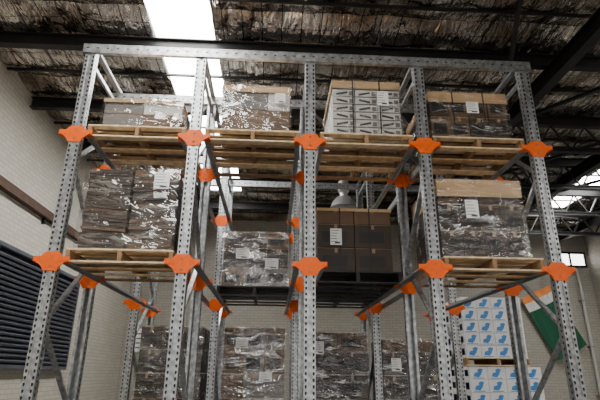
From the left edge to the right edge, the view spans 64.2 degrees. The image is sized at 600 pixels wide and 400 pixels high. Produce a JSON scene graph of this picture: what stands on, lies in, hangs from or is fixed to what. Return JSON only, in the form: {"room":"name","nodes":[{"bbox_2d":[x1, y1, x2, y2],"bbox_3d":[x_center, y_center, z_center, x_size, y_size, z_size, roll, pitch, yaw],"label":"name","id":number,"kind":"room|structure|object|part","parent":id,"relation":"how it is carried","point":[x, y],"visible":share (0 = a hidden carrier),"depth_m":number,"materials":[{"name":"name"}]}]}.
{"room":"warehouse","nodes":[
{"label":"warehouse","id":0,"kind":"room"},
{"bbox_2d":[0,60,131,399],"bbox_3d":[-5.070,-0.221,4.582,0.200,6.650,23.000,2,-20,-3],"label":"wall","id":1,"kind":"structure","parent":0,"point":[32,150],"depth_m":9.80,"materials":[{"name":"paint"}]},
{"bbox_2d":[0,175,78,241],"bbox_3d":[-5.159,0.276,9.510,0.120,0.280,8.600,2,-20,-3],"label":"rail","id":2,"kind":"object","parent":1,"relation":"attached to","point":[6,186],"visible":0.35,"depth_m":9.02,"materials":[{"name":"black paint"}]},
{"bbox_2d":[0,240,79,369],"bbox_3d":[-5.140,1.917,8.490,0.150,2.040,5.520,2,-20,-3],"label":"shutter","id":3,"kind":"object","parent":1,"relation":"attached to","point":[20,277],"visible":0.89,"depth_m":8.90,"materials":[{"name":"black metal"}]},
{"bbox_2d":[0,0,599,242],"bbox_3d":[2.919,-2.664,5.929,15.750,0.809,23.000,2,-20,-3],"label":"roof beams","id":4,"kind":"structure","parent":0,"point":[572,57],"depth_m":8.31,"materials":[{"name":"black metal"}]},
{"bbox_2d":[0,0,216,219],"bbox_3d":[-3.567,-3.257,5.770,2.750,0.150,23.000,2,-20,-3],"label":"insulation","id":5,"kind":"object","parent":4,"relation":"on","point":[98,17],"visible":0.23,"depth_m":8.04},
{"bbox_2d":[210,192,245,220],"bbox_3d":[-2.267,0.226,15.341,0.950,0.101,2.800,2,-20,-3],"label":"insulation","id":6,"kind":"object","parent":4,"relation":"on","point":[215,196],"visible":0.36,"depth_m":14.71},
{"bbox_2d":[17,0,583,208],"bbox_3d":[2.925,-3.308,6.162,16.150,0.060,23.400,2,-20,-3],"label":"sheeting","id":7,"kind":"object","parent":4,"relation":"on","point":[167,71],"visible":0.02,"depth_m":8.66,"materials":[{"name":"metal"}]},
{"bbox_2d":[330,172,356,208],"bbox_3d":[1.005,-0.498,11.105,0.637,1.461,0.637,2,-20,-3],"label":"lamp","id":8,"kind":"object","parent":4,"relation":"hanging from","point":[342,201],"visible":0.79,"depth_m":10.88,"materials":[{"name":"silver metal"}]},
{"bbox_2d":[209,0,599,224],"bbox_3d":[3.372,-3.070,6.102,9.250,0.154,23.000,2,-20,-3],"label":"insulation","id":9,"kind":"object","parent":4,"relation":"on","point":[238,21],"visible":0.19,"depth_m":7.56},
{"bbox_2d":[144,0,599,206],"bbox_3d":[3.405,-3.489,5.137,11.100,0.030,20.900,2,-20,-3],"label":"skylight window","id":10,"kind":"structure","parent":9,"relation":"attached to","point":[191,19],"depth_m":7.53,"materials":[{"name":"white glass"}]},
{"bbox_2d":[524,209,559,227],"bbox_3d":[7.874,0.639,16.149,0.900,0.080,2.100,2,-20,-3],"label":"insulation","id":11,"kind":"object","parent":4,"relation":"on","point":[528,223],"visible":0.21,"depth_m":16.52},
{"bbox_2d":[533,197,599,228],"bbox_3d":[9.837,-2.892,6.410,1.900,0.128,23.000,2,-20,-3],"label":"insulation","id":12,"kind":"object","parent":4,"relation":"on","point":[575,206],"visible":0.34,"depth_m":15.12},
{"bbox_2d":[115,219,599,399],"bbox_3d":[2.265,3.946,15.851,16.150,6.650,0.200,2,-20,-3],"label":"wall","id":13,"kind":"structure","parent":0,"point":[328,320],"depth_m":15.77,"materials":[{"name":"paint"}]},
{"bbox_2d":[134,329,141,351],"bbox_3d":[-4.899,4.435,15.122,0.700,0.700,0.036,2,-20,-3],"label":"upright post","id":14,"kind":"object","parent":13,"relation":"attached to","point":[138,336],"visible":0.21,"depth_m":15.09,"materials":[{"name":"white paper"}]},
{"bbox_2d":[522,285,586,359],"bbox_3d":[8.403,4.029,15.855,1.938,2.418,0.139,2,-20,-3],"label":"flag","id":15,"kind":"object","parent":13,"relation":"attached to","point":[545,324],"visible":0.49,"depth_m":15.87,"materials":[{"name":"green fabric"}]},
{"bbox_2d":[561,252,587,267],"bbox_3d":[9.491,2.098,16.794,1.130,0.540,0.070,2,-20,-3],"label":"window","id":16,"kind":"structure","parent":13,"relation":"in","point":[571,259],"depth_m":16.80,"materials":[{"name":"white glass"}]},
{"bbox_2d":[576,269,599,396],"bbox_3d":[9.583,4.800,15.734,0.140,5.100,0.210,2,-20,-3],"label":"drain pipe","id":17,"kind":"object","parent":13,"relation":"attached to","point":[582,300],"visible":0.99,"depth_m":15.82,"materials":[{"name":"grey plastic"}]},
{"bbox_2d":[583,226,599,318],"bbox_3d":[10.856,0.212,5.343,0.200,6.650,23.000,2,-20,-3],"label":"wall","id":18,"kind":"structure","parent":0,"point":[592,243],"depth_m":16.47,"materials":[{"name":"paint"}]},
{"bbox_3d":[2.861,3.215,3.793,16.150,0.200,23.400,2,-20,-3],"label":"floor","id":19,"kind":"structure","parent":0,"visible":0},
{"bbox_2d":[18,43,587,399],"bbox_3d":[0.005,1.419,7.153,5.777,5.417,4.455,2,-20,-3],"label":"rack","id":20,"kind":"object","parent":19,"relation":"on","point":[306,269],"visible":0.73,"depth_m":5.83,"materials":[{"name":"metal"}]},
{"bbox_3d":[-2.579,0.652,4.995,0.180,5.337,0.160,2,-20,-3],"label":"upright post","id":21,"kind":"part","parent":20,"relation":"part of","materials":[{"name":"metal"}]},
{"bbox_3d":[-2.638,1.025,6.022,0.180,5.337,0.160,2,-20,-3],"label":"upright post","id":22,"kind":"part","parent":20,"relation":"part of","materials":[{"name":"metal"}]},
{"bbox_2d":[65,248,189,281],"bbox_3d":[-1.938,0.779,5.571,1.130,0.150,1.120,2,-20,-3],"label":"wooden pallet","id":23,"kind":"object","parent":20,"relation":"on","point":[95,261],"visible":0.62,"depth_m":5.34,"materials":[{"name":"brown wood"}]},
{"bbox_2d":[78,169,183,253],"bbox_3d":[-1.913,0.258,5.744,1.068,0.948,1.063,2,-20,-3],"label":"load","id":24,"kind":"object","parent":23,"relation":"on","point":[125,209],"visible":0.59,"depth_m":5.30,"materials":[{"name":"brown cardboard"}]},
{"bbox_3d":[-2.752,1.742,7.998,0.180,5.337,0.160,2,-20,-3],"label":"upright post","id":25,"kind":"part","parent":20,"relation":"part of","materials":[{"name":"metal"}]},
{"bbox_2d":[88,124,199,175],"bbox_3d":[-1.928,-0.607,6.075,1.125,0.150,1.120,2,-20,-3],"label":"wooden pallet","id":26,"kind":"object","parent":20,"relation":"on","point":[101,137],"visible":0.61,"depth_m":5.88,"materials":[{"name":"brown wood"}]},
{"bbox_2d":[102,98,189,157],"bbox_3d":[-1.903,-0.860,6.154,0.968,0.379,1.050,2,-20,-3],"label":"load","id":27,"kind":"object","parent":26,"relation":"on","point":[133,112],"visible":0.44,"depth_m":5.71,"materials":[{"name":"brown cardboard"}]},
{"bbox_3d":[-2.812,2.115,9.026,0.180,5.337,0.160,2,-20,-3],"label":"upright post","id":28,"kind":"part","parent":20,"relation":"part of","materials":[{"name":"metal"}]},
{"bbox_3d":[-1.241,0.689,5.059,0.180,5.337,0.160,2,-20,-3],"label":"upright post","id":29,"kind":"part","parent":20,"relation":"part of","materials":[{"name":"metal"}]},
{"bbox_3d":[-1.301,1.062,6.086,0.180,5.337,0.160,2,-20,-3],"label":"upright post","id":30,"kind":"part","parent":20,"relation":"part of","materials":[{"name":"metal"}]},
{"bbox_3d":[-1.415,1.778,8.062,0.180,5.337,0.160,2,-20,-3],"label":"upright post","id":31,"kind":"part","parent":20,"relation":"part of","materials":[{"name":"metal"}]},
{"bbox_3d":[-1.474,2.151,9.090,0.180,5.337,0.160,2,-20,-3],"label":"upright post","id":32,"kind":"part","parent":20,"relation":"part of","materials":[{"name":"metal"}]},
{"bbox_2d":[205,128,299,178],"bbox_3d":[-0.584,-0.570,6.139,1.129,0.150,1.120,2,-20,-3],"label":"wooden pallet","id":33,"kind":"object","parent":20,"relation":"on","point":[252,141],"visible":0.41,"depth_m":5.99,"materials":[{"name":"brown wood"}]},
{"bbox_2d":[221,85,290,160],"bbox_3d":[-0.561,-0.942,6.258,0.870,0.629,1.065,2,-20,-3],"label":"load","id":34,"kind":"object","parent":33,"relation":"on","point":[244,107],"visible":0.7,"depth_m":5.81,"materials":[{"name":"brown"}]},
{"bbox_2d":[216,285,289,306],"bbox_3d":[-0.714,1.551,7.663,1.127,0.150,1.120,2,-20,-3],"label":"pallet","id":35,"kind":"object","parent":20,"relation":"on","point":[266,293],"visible":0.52,"depth_m":7.46,"materials":[{"name":"black"}]},
{"bbox_2d":[222,232,287,286],"bbox_3d":[-0.710,1.071,7.820,1.049,0.857,1.064,2,-20,-3],"label":"load","id":36,"kind":"object","parent":35,"relation":"on","point":[249,259],"visible":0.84,"depth_m":7.35,"materials":[{"name":"brown cardboard"}]},
{"bbox_3d":[-0.130,2.188,9.154,0.180,5.337,0.160,2,-20,-3],"label":"upright post","id":37,"kind":"part","parent":20,"relation":"part of","materials":[{"name":"metal"}]},
{"bbox_3d":[-0.070,1.815,8.127,0.180,5.337,0.160,2,-20,-3],"label":"upright post","id":38,"kind":"part","parent":20,"relation":"part of","materials":[{"name":"metal"}]},
{"bbox_3d":[0.043,1.098,6.151,0.180,5.337,0.160,2,-20,-3],"label":"upright post","id":39,"kind":"part","parent":20,"relation":"part of","materials":[{"name":"metal"}]},
{"bbox_3d":[0.011,0.752,7.398,5.177,1.555,4.400,2,-20,-3],"label":"pallet rail","id":40,"kind":"part","parent":20,"relation":"part of","materials":[{"name":"metal"}]},
{"bbox_3d":[0.103,0.725,5.123,0.180,5.337,0.160,2,-20,-3],"label":"upright post","id":41,"kind":"part","parent":20,"relation":"part of","materials":[{"name":"metal"}]},
{"bbox_2d":[316,288,379,308],"bbox_3d":[0.629,1.622,7.821,1.129,0.150,1.120,2,-20,-3],"label":"pallet","id":42,"kind":"object","parent":20,"relation":"on","point":[333,300],"visible":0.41,"depth_m":7.64,"materials":[{"name":"black wood"}]},
{"bbox_2d":[316,270,401,296],"bbox_3d":[0.704,1.162,6.554,1.128,0.150,1.120,2,-20,-3],"label":"pallet","id":43,"kind":"object","parent":20,"relation":"on","point":[346,280],"visible":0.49,"depth_m":6.34,"materials":[{"name":"black"}]},
{"bbox_2d":[315,208,392,271],"bbox_3d":[0.690,0.681,6.703,1.000,0.855,1.050,2,-20,-3],"label":"load","id":44,"kind":"object","parent":43,"relation":"on","point":[347,239],"visible":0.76,"depth_m":6.25,"materials":[{"name":"brown cardboard"}]},
{"bbox_3d":[1.228,2.224,9.219,0.180,5.337,0.160,2,-20,-3],"label":"upright post","id":45,"kind":"part","parent":20,"relation":"part of","materials":[{"name":"metal"}]},
{"bbox_2d":[315,132,412,181],"bbox_3d":[0.766,-0.534,6.204,1.129,0.150,1.120,2,-20,-3],"label":"wooden pallet","id":46,"kind":"object","parent":20,"relation":"on","point":[364,145],"visible":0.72,"depth_m":6.05,"materials":[{"name":"brown wood"}]},
{"bbox_2d":[323,80,400,163],"bbox_3d":[0.791,-0.967,6.343,0.889,0.760,1.062,2,-20,-3],"label":"load","id":47,"kind":"object","parent":46,"relation":"on","point":[352,106],"visible":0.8,"depth_m":5.89,"materials":[{"name":"white cardboard"}]},
{"bbox_3d":[1.288,1.852,8.191,0.180,5.337,0.160,2,-20,-3],"label":"upright post","id":48,"kind":"part","parent":20,"relation":"part of","materials":[{"name":"metal"}]},
{"bbox_3d":[1.402,1.135,6.215,0.180,5.337,0.160,2,-20,-3],"label":"upright post","id":49,"kind":"part","parent":20,"relation":"part of","materials":[{"name":"metal"}]},
{"bbox_3d":[2.587,2.261,9.284,0.180,5.337,0.160,2,-20,-3],"label":"upright post","id":50,"kind":"part","parent":20,"relation":"part of","materials":[{"name":"metal"}]},
{"bbox_3d":[1.461,0.762,5.188,0.180,5.337,0.160,2,-20,-3],"label":"upright post","id":51,"kind":"part","parent":20,"relation":"part of","materials":[{"name":"metal"}]},
{"bbox_3d":[2.647,1.889,8.256,0.180,5.337,0.160,2,-20,-3],"label":"upright post","id":52,"kind":"part","parent":20,"relation":"part of","materials":[{"name":"metal"}]},
{"bbox_2d":[408,136,524,181],"bbox_3d":[2.124,-0.497,6.269,1.128,0.150,1.120,2,-20,-3],"label":"wooden pallet","id":53,"kind":"object","parent":20,"relation":"on","point":[468,151],"visible":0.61,"depth_m":6.07,"materials":[{"name":"brown wood"}]},
{"bbox_2d":[406,91,509,169],"bbox_3d":[2.070,-0.880,6.386,1.030,0.650,1.063,2,-20,-3],"label":"load","id":54,"kind":"object","parent":53,"relation":"on","point":[448,113],"visible":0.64,"depth_m":5.94,"materials":[{"name":"brown cardboard"}]},
{"bbox_2d":[416,256,544,287],"bbox_3d":[2.111,0.889,5.765,1.130,0.150,1.120,2,-20,-3],"label":"wooden pallet","id":55,"kind":"object","parent":20,"relation":"on","point":[506,270],"visible":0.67,"depth_m":5.53,"materials":[{"name":"brown wood"}]},
{"bbox_2d":[412,179,527,267],"bbox_3d":[2.057,0.369,5.933,1.028,0.939,1.063,2,-20,-3],"label":"load","id":56,"kind":"object","parent":55,"relation":"on","point":[476,218],"visible":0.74,"depth_m":5.49,"materials":[{"name":"brown"}]},
{"bbox_3d":[2.761,1.172,6.280,0.180,5.337,0.160,2,-20,-3],"label":"upright post","id":57,"kind":"part","parent":20,"relation":"part of","materials":[{"name":"metal"}]},
{"bbox_3d":[2.820,0.799,5.253,0.180,5.337,0.160,2,-20,-3],"label":"upright post","id":58,"kind":"part","parent":20,"relation":"part of","materials":[{"name":"metal"}]},
{"bbox_3d":[-2.129,4.337,7.530,1.129,0.150,1.120,2,-20,-3],"label":"wooden pallet","id":59,"kind":"object","parent":19,"relation":"on","visible":0},
{"bbox_2d":[133,326,209,399],"bbox_3d":[-2.118,3.244,7.914,1.049,2.167,1.053,2,-20,-3],"label":"load","id":60,"kind":"object","parent":59,"relation":"on","point":[150,375],"visible":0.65,"depth_m":7.66,"materials":[{"name":"brown"}]},
{"bbox_3d":[-0.788,4.374,7.594,1.131,0.150,1.120,2,-20,-3],"label":"wooden pallet","id":61,"kind":"object","parent":19,"relation":"on","visible":0},
{"bbox_2d":[221,327,284,399],"bbox_3d":[-0.777,3.278,7.974,1.047,2.167,1.064,2,-20,-3],"label":"load","id":62,"kind":"object","parent":61,"relation":"on","point":[257,355],"visible":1,"depth_m":7.69,"materials":[{"name":"brown"}]},
{"bbox_3d":[0.564,4.411,7.658,1.128,0.150,1.120,2,-20,-3],"label":"wooden pallet","id":63,"kind":"object","parent":19,"relation":"on","visible":0},
{"bbox_2d":[316,332,368,399],"bbox_3d":[0.573,3.343,8.027,1.050,2.107,1.062,2,-20,-3],"label":"load","id":64,"kind":"object","parent":63,"relation":"on","point":[345,354],"visible":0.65,"depth_m":7.75,"materials":[{"name":"brown"}]},
{"bbox_3d":[1.922,4.447,7.723,1.131,0.150,1.120,2,-20,-3],"label":"wooden pallet","id":65,"kind":"object","parent":19,"relation":"on","visible":0},
{"bbox_2d":[371,340,437,399],"bbox_3d":[1.832,3.424,8.070,1.049,2.007,1.062,2,-20,-3],"label":"load","id":66,"kind":"object","parent":65,"relation":"on","point":[393,352],"visible":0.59,"depth_m":7.79,"materials":[{"name":"brown"}]},
{"bbox_3d":[3.860,4.945,9.040,1.430,0.150,1.120,2,-20,-3],"label":"wooden pallet","id":67,"kind":"object","parent":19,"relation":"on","visible":0},
{"bbox_2d":[451,366,544,399],"bbox_3d":[3.868,4.118,9.338,1.394,1.604,1.074,2,-20,-3],"label":"load","id":68,"kind":"object","parent":67,"relation":"on","point":[481,383],"visible":0.73,"depth_m":9.02,"materials":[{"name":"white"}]},
{"bbox_2d":[450,357,529,366],"bbox_3d":[3.757,3.278,9.638,1.228,0.150,1.120,2,-20,-3],"label":"wooden pallet","id":69,"kind":"object","parent":68,"relation":"on","point":[478,362],"visible":0.56,"depth_m":9.43,"materials":[{"name":"brown wood"}]},
{"bbox_2d":[445,297,527,358],"bbox_3d":[3.762,2.667,9.858,1.194,1.144,1.074,2,-20,-3],"label":"load","id":70,"kind":"object","parent":69,"relation":"on","point":[483,322],"visible":0.62,"depth_m":9.35,"materials":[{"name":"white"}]}
]}

